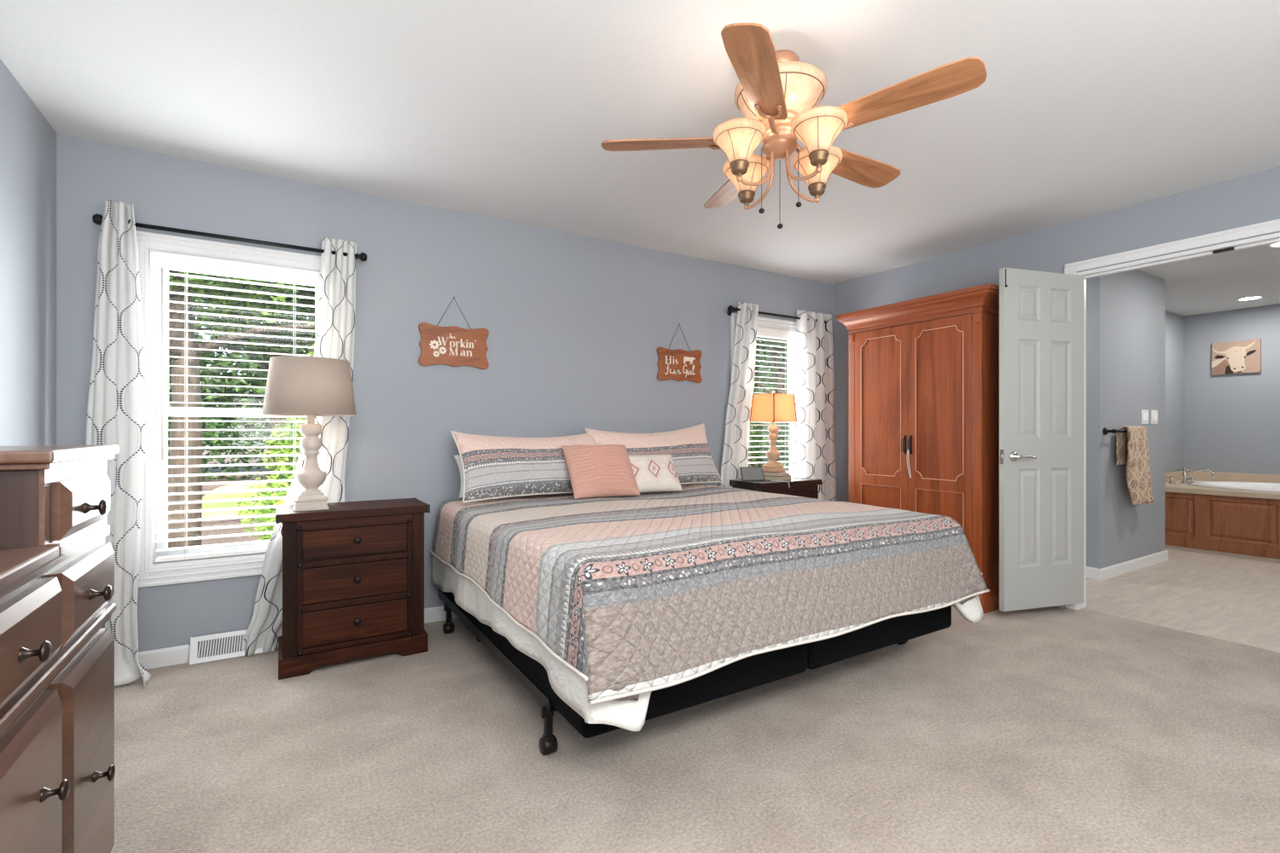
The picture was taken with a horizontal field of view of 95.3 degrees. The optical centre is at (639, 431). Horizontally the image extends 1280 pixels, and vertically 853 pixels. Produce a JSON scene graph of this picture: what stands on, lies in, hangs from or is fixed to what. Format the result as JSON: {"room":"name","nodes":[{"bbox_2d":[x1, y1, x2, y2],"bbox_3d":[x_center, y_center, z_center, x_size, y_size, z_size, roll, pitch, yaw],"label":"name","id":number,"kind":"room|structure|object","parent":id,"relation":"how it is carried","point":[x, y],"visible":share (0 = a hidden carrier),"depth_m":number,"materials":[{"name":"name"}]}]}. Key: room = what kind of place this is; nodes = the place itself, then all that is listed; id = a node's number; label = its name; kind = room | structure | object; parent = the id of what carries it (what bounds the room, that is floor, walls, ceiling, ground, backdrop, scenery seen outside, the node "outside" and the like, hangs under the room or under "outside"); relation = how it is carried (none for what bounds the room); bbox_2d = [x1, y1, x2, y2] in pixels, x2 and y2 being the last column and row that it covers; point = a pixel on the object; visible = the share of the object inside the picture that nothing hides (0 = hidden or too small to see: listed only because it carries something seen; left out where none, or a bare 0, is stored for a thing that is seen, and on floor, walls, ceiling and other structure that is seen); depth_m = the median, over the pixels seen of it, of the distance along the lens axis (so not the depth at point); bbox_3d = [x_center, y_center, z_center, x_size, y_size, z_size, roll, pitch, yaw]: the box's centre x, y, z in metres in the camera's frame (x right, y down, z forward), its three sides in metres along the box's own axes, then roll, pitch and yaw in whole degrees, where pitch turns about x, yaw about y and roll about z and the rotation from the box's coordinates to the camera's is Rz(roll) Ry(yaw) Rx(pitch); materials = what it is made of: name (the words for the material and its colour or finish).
{"room":"bedroom","nodes":[
{"label":"bedroom","id":0,"kind":"room"},
{"bbox_2d":[0,58,56,446],"bbox_3d":[-1.234,-0.102,0.246,0.150,2.440,5.812,0,0,-32],"label":"wall","id":1,"kind":"structure","parent":0,"point":[27,140],"depth_m":2.28,"materials":[{"name":"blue paint"}]},
{"bbox_2d":[56,133,833,654],"bbox_3d":[-0.032,-0.102,4.257,6.102,2.440,0.160,0,0,-32],"label":"wall","id":2,"kind":"structure","parent":0,"point":[576,325],"depth_m":3.43,"materials":[{"name":"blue paint"}]},
{"bbox_2d":[138,645,190,669],"bbox_3d":[-2.383,1.076,2.706,0.472,0.084,0.016,0,0,-32],"label":"baseboard","id":3,"kind":"structure","parent":2,"relation":"attached to","point":[179,654],"depth_m":2.77,"materials":[{"name":"white wood"}]},
{"bbox_2d":[92,213,366,261],"bbox_3d":[-1.969,-0.937,2.903,1.110,0.058,0.113,0,0,-32],"label":"curtain rod","id":4,"kind":"object","parent":2,"relation":"attached to","point":[97,218],"visible":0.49,"depth_m":2.84,"materials":[{"name":"black metal"}]},
{"bbox_2d":[85,199,151,687],"bbox_3d":[-2.278,0.039,2.523,0.256,2.128,0.308,0,0,-32],"label":"curtain","id":5,"kind":"object","parent":4,"relation":"hanging from","point":[116,400],"visible":0.79,"depth_m":2.60,"materials":[{"name":"white fabric"}]},
{"bbox_2d":[242,236,356,656],"bbox_3d":[-1.742,0.047,3.004,0.514,2.130,0.086,0,0,-32],"label":"curtain","id":6,"kind":"object","parent":4,"relation":"hanging from","point":[335,323],"visible":0.61,"depth_m":3.05,"materials":[{"name":"white fabric"}]},
{"bbox_2d":[189,629,273,665],"bbox_3d":[-2.021,1.059,2.900,0.342,0.118,0.067,0,0,-32],"label":"air vent","id":7,"kind":"object","parent":2,"relation":"in","point":[210,648],"visible":0.83,"depth_m":2.86,"materials":[{"name":"white metal"}]},
{"bbox_2d":[135,230,344,587],"bbox_3d":[-2.035,-0.102,3.011,0.904,1.666,0.182,0,0,-32],"label":"window","id":8,"kind":"structure","parent":2,"relation":"in","point":[151,573],"depth_m":2.84,"materials":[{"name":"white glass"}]},
{"bbox_2d":[149,250,319,563],"bbox_3d":[-2.010,-0.112,2.971,0.740,1.476,0.087,0,0,-32],"label":"window blind","id":9,"kind":"object","parent":8,"relation":"attached to","point":[160,259],"visible":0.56,"depth_m":2.92,"materials":[{"name":"white plastic"}]},
{"bbox_2d":[424,605,457,623],"bbox_3d":[-0.063,1.076,4.134,4.266,0.084,0.016,0,0,-32],"label":"baseboard","id":10,"kind":"structure","parent":2,"relation":"attached to","point":[437,613],"depth_m":3.42,"materials":[{"name":"white wood"}]},
{"bbox_2d":[418,296,488,369],"bbox_3d":[-1.108,-0.591,3.488,0.411,0.423,0.016,0,0,-32],"label":"wall sign","id":11,"kind":"object","parent":2,"relation":"attached to","point":[453,346],"visible":1,"depth_m":3.48,"materials":[{"name":"brown wood"}]},
{"bbox_2d":[657,323,701,383],"bbox_3d":[0.297,-0.586,4.352,0.405,0.436,0.016,0,0,-32],"label":"wall sign","id":12,"kind":"object","parent":2,"relation":"attached to","point":[679,365],"visible":1,"depth_m":4.34,"materials":[{"name":"brown wood"}]},
{"bbox_2d":[730,313,797,475],"bbox_3d":[1.066,-0.102,4.920,0.904,1.666,0.182,0,0,-32],"label":"window","id":13,"kind":"structure","parent":2,"relation":"in","point":[767,322],"depth_m":4.96,"materials":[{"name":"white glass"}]},
{"bbox_2d":[748,326,796,477],"bbox_3d":[1.091,-0.112,4.880,0.740,1.476,0.087,0,0,-32],"label":"window blind","id":14,"kind":"object","parent":13,"relation":"attached to","point":[763,332],"visible":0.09,"depth_m":4.89,"materials":[{"name":"white plastic"}]},
{"bbox_2d":[727,305,826,323],"bbox_3d":[1.145,-0.943,4.820,1.126,0.058,0.113,0,0,-32],"label":"curtain rod","id":15,"kind":"object","parent":2,"relation":"attached to","point":[730,308],"visible":0.65,"depth_m":4.69,"materials":[{"name":"black metal"}]},
{"bbox_2d":[721,302,758,487],"bbox_3d":[0.766,0.052,4.535,0.399,2.120,0.072,0,0,-32],"label":"curtain","id":16,"kind":"object","parent":15,"relation":"hanging from","point":[736,439],"visible":0.66,"depth_m":4.53,"materials":[{"name":"white fabric"}]},
{"bbox_2d":[792,309,836,500],"bbox_3d":[1.504,0.047,4.984,0.544,2.130,0.081,0,0,-32],"label":"curtain","id":17,"kind":"object","parent":15,"relation":"hanging from","point":[814,435],"visible":0.69,"depth_m":4.95,"materials":[{"name":"white fabric"}]},
{"bbox_2d":[0,0,1279,315],"bbox_3d":[2.959,-1.372,2.826,9.997,0.100,5.812,0,0,-32],"label":"ceiling","id":18,"kind":"structure","parent":0,"point":[497,109],"depth_m":2.35,"materials":[{"name":"white paint"}]},
{"bbox_2d":[600,22,987,228],"bbox_3d":[0.487,-1.022,2.133,1.232,0.599,1.179,0,0,-14],"label":"ceiling fan","id":19,"kind":"object","parent":18,"relation":"hanging from","point":[778,96],"visible":1,"depth_m":1.94,"materials":[{"name":"brown wood"}]},
{"bbox_2d":[1234,295,1265,301],"bbox_3d":[6.037,-1.314,5.779,0.214,0.014,0.214,0,0,-32],"label":"recessed light","id":20,"kind":"object","parent":18,"relation":"in","point":[1257,297],"visible":1,"depth_m":5.75,"materials":[{"name":"white"}]},
{"bbox_2d":[1264,242,1279,248],"bbox_3d":[4.516,-1.314,4.071,0.214,0.014,0.214,0,0,-32],"label":"recessed light","id":21,"kind":"object","parent":18,"relation":"in","point":[1275,245],"visible":0.67,"depth_m":4.13,"materials":[{"name":"white"}]},
{"bbox_2d":[110,544,1279,852],"bbox_3d":[2.959,1.168,2.826,9.997,0.100,5.812,0,0,-32],"label":"floor","id":22,"kind":"structure","parent":0,"point":[1056,729],"depth_m":2.04,"materials":[{"name":"beige carpet"}]},
{"bbox_2d":[0,445,118,852],"bbox_3d":[-1.186,0.576,0.836,0.526,1.084,1.207,0,0,-32],"label":"dresser","id":23,"kind":"object","parent":22,"relation":"on","point":[57,767],"visible":1,"depth_m":1.06,"materials":[{"name":"brown wood"}]},
{"bbox_2d":[0,543,63,591],"bbox_3d":[-1.078,0.218,0.631,0.495,0.024,0.745,0,0,-32],"label":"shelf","id":24,"kind":"object","parent":23,"relation":"attached to","point":[18,561],"depth_m":0.97,"materials":[{"name":"brown wood"}]},
{"bbox_2d":[275,497,430,680],"bbox_3d":[-1.443,0.745,2.941,0.664,0.746,0.379,0,0,-32],"label":"nightstand","id":25,"kind":"object","parent":22,"relation":"on","point":[353,572],"visible":1,"depth_m":2.79,"materials":[{"name":"brown wood"}]},
{"bbox_2d":[261,354,356,511],"bbox_3d":[-1.590,0.002,2.820,0.396,0.744,0.396,0,0,-32],"label":"table lamp","id":26,"kind":"object","parent":25,"relation":"on","point":[311,386],"visible":1,"depth_m":2.71,"materials":[{"name":"linen"},{"name":"cream painted wood"}]},
{"bbox_2d":[438,589,951,756],"bbox_3d":[0.168,0.570,3.124,2.032,1.094,1.925,0,0,-32],"label":"frame","id":27,"kind":"object","parent":22,"relation":"on","point":[761,669],"visible":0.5,"depth_m":2.22,"materials":[{"name":"black metal"}]},
{"bbox_2d":[431,556,983,731],"bbox_3d":[0.216,0.648,3.042,2.105,0.505,1.991,0,0,-32],"label":"sheet","id":28,"kind":"object","parent":27,"relation":"on","point":[572,689],"visible":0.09,"depth_m":2.08,"materials":[{"name":"white fabric"}]},
{"bbox_2d":[430,483,989,705],"bbox_3d":[0.224,0.590,3.030,2.106,0.430,2.015,0,0,-32],"label":"quilt","id":29,"kind":"object","parent":28,"relation":"on","point":[635,596],"visible":0.93,"depth_m":2.19,"materials":[{"name":"fabric"}]},
{"bbox_2d":[453,454,463,498],"bbox_3d":[-0.715,0.257,3.546,0.803,0.238,0.178,0,0,-32],"label":"bed pillow","id":30,"kind":"object","parent":29,"relation":"on","point":[457,458],"visible":0.02,"depth_m":3.36,"materials":[{"name":"white fabric"}]},
{"bbox_2d":[451,430,596,502],"bbox_3d":[-0.607,0.189,3.438,0.924,0.382,0.285,0,0,-32],"label":"pillow sham","id":31,"kind":"object","parent":29,"relation":"on","point":[494,467],"visible":0.75,"depth_m":3.28,"materials":[{"name":"fabric"}]},
{"bbox_2d":[561,444,640,499],"bbox_3d":[-0.228,0.230,3.420,0.427,0.297,0.257,0,0,-32],"label":"throw pillow","id":32,"kind":"object","parent":29,"relation":"on","point":[594,471],"visible":1,"depth_m":3.35,"materials":[{"name":"pink fabric"}]},
{"bbox_2d":[585,423,722,484],"bbox_3d":[0.121,0.171,3.915,0.992,0.456,0.261,0,0,-32],"label":"pillow sham","id":33,"kind":"object","parent":29,"relation":"on","point":[688,448],"visible":0.56,"depth_m":3.91,"materials":[{"name":"fabric"}]},
{"bbox_2d":[628,453,682,493],"bbox_3d":[0.059,0.263,3.640,0.407,0.228,0.191,0,0,-32],"label":"throw pillow","id":34,"kind":"object","parent":29,"relation":"on","point":[652,473],"visible":0.73,"depth_m":3.59,"materials":[{"name":"beige fabric"}]},
{"bbox_2d":[729,477,821,499],"bbox_3d":[1.044,0.745,4.495,0.639,0.746,0.359,0,0,-32],"label":"nightstand","id":35,"kind":"object","parent":22,"relation":"on","point":[803,487],"visible":0.27,"depth_m":4.38,"materials":[{"name":"black wood"}]},
{"bbox_2d":[739,466,764,481],"bbox_3d":[0.847,0.323,4.419,0.176,0.103,0.084,0,0,-8],"label":"tablet","id":36,"kind":"object","parent":35,"relation":"on","point":[748,474],"visible":0.99,"depth_m":4.40,"materials":[{"name":"grey paint"}]},
{"bbox_2d":[763,475,792,481],"bbox_3d":[1.025,0.355,4.488,0.170,0.036,0.230,0,0,-44],"label":"book","id":37,"kind":"object","parent":35,"relation":"on","point":[766,477],"visible":0.49,"depth_m":4.41,"materials":[{"name":"beige paper"}]},
{"bbox_2d":[763,472,790,476],"bbox_3d":[1.030,0.328,4.497,0.200,0.018,0.150,0,0,38],"label":"book","id":38,"kind":"object","parent":37,"relation":"on","point":[765,474],"visible":0.47,"depth_m":4.43,"materials":[{"name":"beige paper"}]},
{"bbox_2d":[762,471,786,473],"bbox_3d":[1.025,0.313,4.506,0.130,0.012,0.170,0,0,-40],"label":"book","id":39,"kind":"object","parent":38,"relation":"on","point":[782,472],"visible":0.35,"depth_m":4.45,"materials":[{"name":"beige paper"}]},
{"bbox_2d":[750,390,797,471],"bbox_3d":[1.025,-0.005,4.488,0.253,0.621,0.254,0,0,-34],"label":"table lamp","id":40,"kind":"object","parent":39,"relation":"on","point":[773,407],"visible":1,"depth_m":4.43,"materials":[{"name":"white"}]},
{"bbox_2d":[835,283,999,614],"bbox_3d":[2.058,0.115,4.140,0.614,2.006,1.149,0,0,-32],"label":"armoire","id":41,"kind":"object","parent":22,"relation":"on","point":[924,371],"visible":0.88,"depth_m":3.89,"materials":[{"name":"brown wood"}]},
{"bbox_2d":[1164,471,1279,559],"bbox_3d":[6.425,0.785,5.043,1.421,0.665,3.000,0,0,-32],"label":"bathtub","id":42,"kind":"object","parent":22,"relation":"on","point":[1234,513],"visible":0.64,"depth_m":5.47,"materials":[{"name":"brown wood"}]},
{"bbox_2d":[1167,466,1215,485],"bbox_3d":[5.726,0.463,6.076,0.221,0.180,0.318,0,0,-19],"label":"faucet","id":43,"kind":"object","parent":42,"relation":"on","point":[1184,470],"visible":0.98,"depth_m":6.15,"materials":[{"name":"silver metal"}]},
{"bbox_2d":[1187,481,1279,493],"bbox_3d":[6.261,0.748,5.357,1.110,0.440,1.843,0,0,-32],"label":"basin","id":44,"kind":"object","parent":42,"relation":"in","point":[1227,485],"depth_m":5.91,"materials":[{"name":"white ceramic"}]},
{"bbox_2d":[833,166,1279,502],"bbox_3d":[3.229,-0.102,2.963,0.115,2.440,5.462,0,0,-32],"label":"wall","id":45,"kind":"structure","parent":0,"point":[1254,198],"depth_m":3.74,"materials":[{"name":"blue paint"}]},
{"bbox_2d":[999,267,1083,611],"bbox_3d":[2.447,0.050,3.520,0.649,2.027,0.093,0,0,-17],"label":"door","id":46,"kind":"structure","parent":45,"relation":"in","point":[1041,313],"depth_m":3.52,"materials":[{"name":"grey paint"}]},
{"bbox_2d":[1064,218,1279,610],"bbox_3d":[3.132,0.030,3.122,0.155,2.175,1.451,0,0,-32],"label":"trim","id":47,"kind":"structure","parent":45,"relation":"attached to","point":[1271,226],"depth_m":3.29,"materials":[{"name":"white paint"}]},
{"bbox_2d":[1086,269,1164,569],"bbox_3d":[3.589,-0.102,5.433,1.298,2.440,1.632,0,0,-32],"label":"wall","id":48,"kind":"structure","parent":0,"point":[1125,311],"depth_m":4.62,"materials":[{"name":"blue paint"}]},
{"bbox_2d":[1086,566,1099,580],"bbox_3d":[3.029,1.076,5.089,0.016,0.084,1.632,0,0,-32],"label":"baseboard","id":49,"kind":"structure","parent":48,"relation":"attached to","point":[1091,573],"depth_m":4.42,"materials":[{"name":"white wood"}]},
{"bbox_2d":[1102,427,1147,435],"bbox_3d":[3.794,0.000,4.553,0.625,0.060,0.082,0,0,-32],"label":"towel bar","id":50,"kind":"object","parent":48,"relation":"attached to","point":[1105,431],"visible":0.52,"depth_m":4.42,"materials":[{"name":"black metal"}]},
{"bbox_2d":[1116,425,1153,505],"bbox_3d":[3.893,0.266,4.573,0.559,0.615,0.112,0,0,-32],"label":"hand towel","id":51,"kind":"object","parent":50,"relation":"hanging from","point":[1132,445],"visible":1,"depth_m":4.53,"materials":[{"name":"beige fabric"}]},
{"bbox_2d":[1099,550,1168,580],"bbox_3d":[4.021,1.076,4.731,1.330,0.084,0.016,0,0,-32],"label":"baseboard","id":52,"kind":"structure","parent":48,"relation":"attached to","point":[1120,568],"depth_m":4.68,"materials":[{"name":"white wood"}]},
{"bbox_2d":[1141,409,1148,424],"bbox_3d":[4.190,-0.119,4.839,0.136,0.118,0.011,0,0,-32],"label":"light switch","id":53,"kind":"object","parent":48,"relation":"attached to","point":[1144,412],"visible":1,"depth_m":4.83,"materials":[{"name":"white plastic"}]},
{"bbox_2d":[1151,410,1157,424],"bbox_3d":[4.361,-0.119,4.944,0.136,0.118,0.011,0,0,-32],"label":"light switch","id":54,"kind":"object","parent":48,"relation":"attached to","point":[1154,413],"visible":1,"depth_m":4.93,"materials":[{"name":"white plastic"}]},
{"bbox_2d":[1164,310,1184,472],"bbox_3d":[4.980,-0.102,6.583,2.277,2.440,1.132,0,0,-32],"label":"wall","id":55,"kind":"structure","parent":0,"point":[1174,323],"depth_m":6.53,"materials":[{"name":"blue paint"}]},
{"bbox_2d":[1184,303,1279,475],"bbox_3d":[7.157,-0.102,5.381,0.170,2.440,5.462,0,0,-32],"label":"wall","id":56,"kind":"structure","parent":0,"point":[1232,421],"depth_m":6.35,"materials":[{"name":"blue paint"}]},
{"bbox_2d":[1164,471,1279,482],"bbox_3d":[6.436,0.503,5.050,1.396,0.100,3.000,0,0,-32],"label":"backsplash","id":57,"kind":"structure","parent":56,"relation":"attached to","point":[1233,477],"depth_m":6.37,"materials":[{"name":"beige ceramic"}]},
{"bbox_2d":[1211,338,1261,375],"bbox_3d":[6.457,-0.800,6.324,0.032,0.352,0.377,0,0,-32],"label":"wall picture","id":58,"kind":"object","parent":56,"relation":"attached to","point":[1241,357],"visible":1,"depth_m":6.31,"materials":[{"name":"paper"}]},
{"label":"outside","id":59,"kind":"structure","parent":0,"visible":0},
{"bbox_2d":[201,448,789,545],"bbox_3d":[-6.092,1.618,33.745,75.000,0.100,56.138,0,0,-32],"label":"ground","id":60,"kind":"structure","parent":59,"point":[205,488],"depth_m":10.21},
{"bbox_2d":[191,289,212,330],"bbox_3d":[-8.731,-2.194,8.678,5.002,7.536,4.528,0,0,36],"label":"tree","id":61,"kind":"object","parent":60,"relation":"on","point":[199,328],"visible":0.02,"depth_m":10.34,"materials":[{"name":"green plant"}]},
{"bbox_2d":[168,282,288,469],"bbox_3d":[-16.280,-4.690,21.695,6.618,12.555,6.801,0,0,-5],"label":"tree","id":62,"kind":"object","parent":60,"relation":"on","point":[202,363],"visible":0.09,"depth_m":21.21,"materials":[{"name":"green plant"}]},
{"bbox_2d":[168,416,303,481],"bbox_3d":[-11.751,0.482,19.184,27.432,2.303,2.029,0,0,-32],"label":"hedge","id":63,"kind":"object","parent":60,"relation":"on","point":[228,443],"visible":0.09,"depth_m":18.44,"materials":[{"name":"green plant"}]},
{"bbox_2d":[168,269,315,547],"bbox_3d":[-5.755,-1.924,7.600,3.557,6.997,4.244,0,0,24],"label":"tree","id":64,"kind":"object","parent":60,"relation":"on","point":[180,316],"visible":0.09,"depth_m":7.24,"materials":[{"name":"green plant"}]},
{"bbox_2d":[201,482,287,517],"bbox_3d":[-9.439,1.566,14.152,1.900,0.020,8.400,0,0,-32],"label":"lawn","id":65,"kind":"structure","parent":60,"relation":"on","point":[236,486],"depth_m":13.30,"materials":[{"name":"green plant"}]},
{"bbox_2d":[192,279,315,510],"bbox_3d":[-6.644,-2.069,10.857,4.625,7.285,4.825,0,0,-32],"label":"tree","id":66,"kind":"object","parent":60,"relation":"on","point":[274,349],"visible":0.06,"depth_m":10.40,"materials":[{"name":"green plant"}]},
{"bbox_2d":[219,291,315,449],"bbox_3d":[-12.909,-4.441,22.683,6.312,12.156,5.596,0,0,36],"label":"tree","id":67,"kind":"object","parent":60,"relation":"on","point":[257,382],"visible":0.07,"depth_m":21.22,"materials":[{"name":"green plant"}]},
{"bbox_2d":[236,417,306,541],"bbox_3d":[-4.067,0.456,6.994,1.256,2.230,1.188,0,0,-32],"label":"shrub","id":68,"kind":"object","parent":60,"relation":"on","point":[284,442],"visible":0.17,"depth_m":6.74,"materials":[{"name":"green plant"}]},
{"bbox_2d":[296,285,315,354],"bbox_3d":[-4.292,-2.303,10.635,4.849,7.751,4.636,0,0,-32],"label":"tree","id":69,"kind":"object","parent":60,"relation":"on","point":[311,352],"visible":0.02,"depth_m":9.39,"materials":[{"name":"green plant"}]},
{"bbox_2d":[749,340,787,444],"bbox_3d":[4.871,-4.191,28.921,6.778,11.529,6.567,0,0,-32],"label":"tree","id":70,"kind":"object","parent":60,"relation":"on","point":[757,369],"visible":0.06,"depth_m":27.87,"materials":[{"name":"green plant"}]},
{"bbox_2d":[748,422,789,471],"bbox_3d":[2.764,0.522,12.603,2.124,2.098,1.904,0,0,-32],"label":"shrub","id":71,"kind":"object","parent":60,"relation":"on","point":[783,427],"visible":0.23,"depth_m":12.37,"materials":[{"name":"green plant"}]},
{"bbox_3d":[5.043,1.566,16.608,8.400,0.020,5.200,0,0,-32],"label":"lawn","id":72,"kind":"structure","parent":60,"relation":"on","visible":0},
{"bbox_2d":[749,337,786,461],"bbox_3d":[3.343,-2.030,14.660,4.245,7.206,4.078,0,0,3],"label":"tree","id":73,"kind":"object","parent":72,"relation":"on","point":[771,343],"visible":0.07,"depth_m":14.53,"materials":[{"name":"green plant"}]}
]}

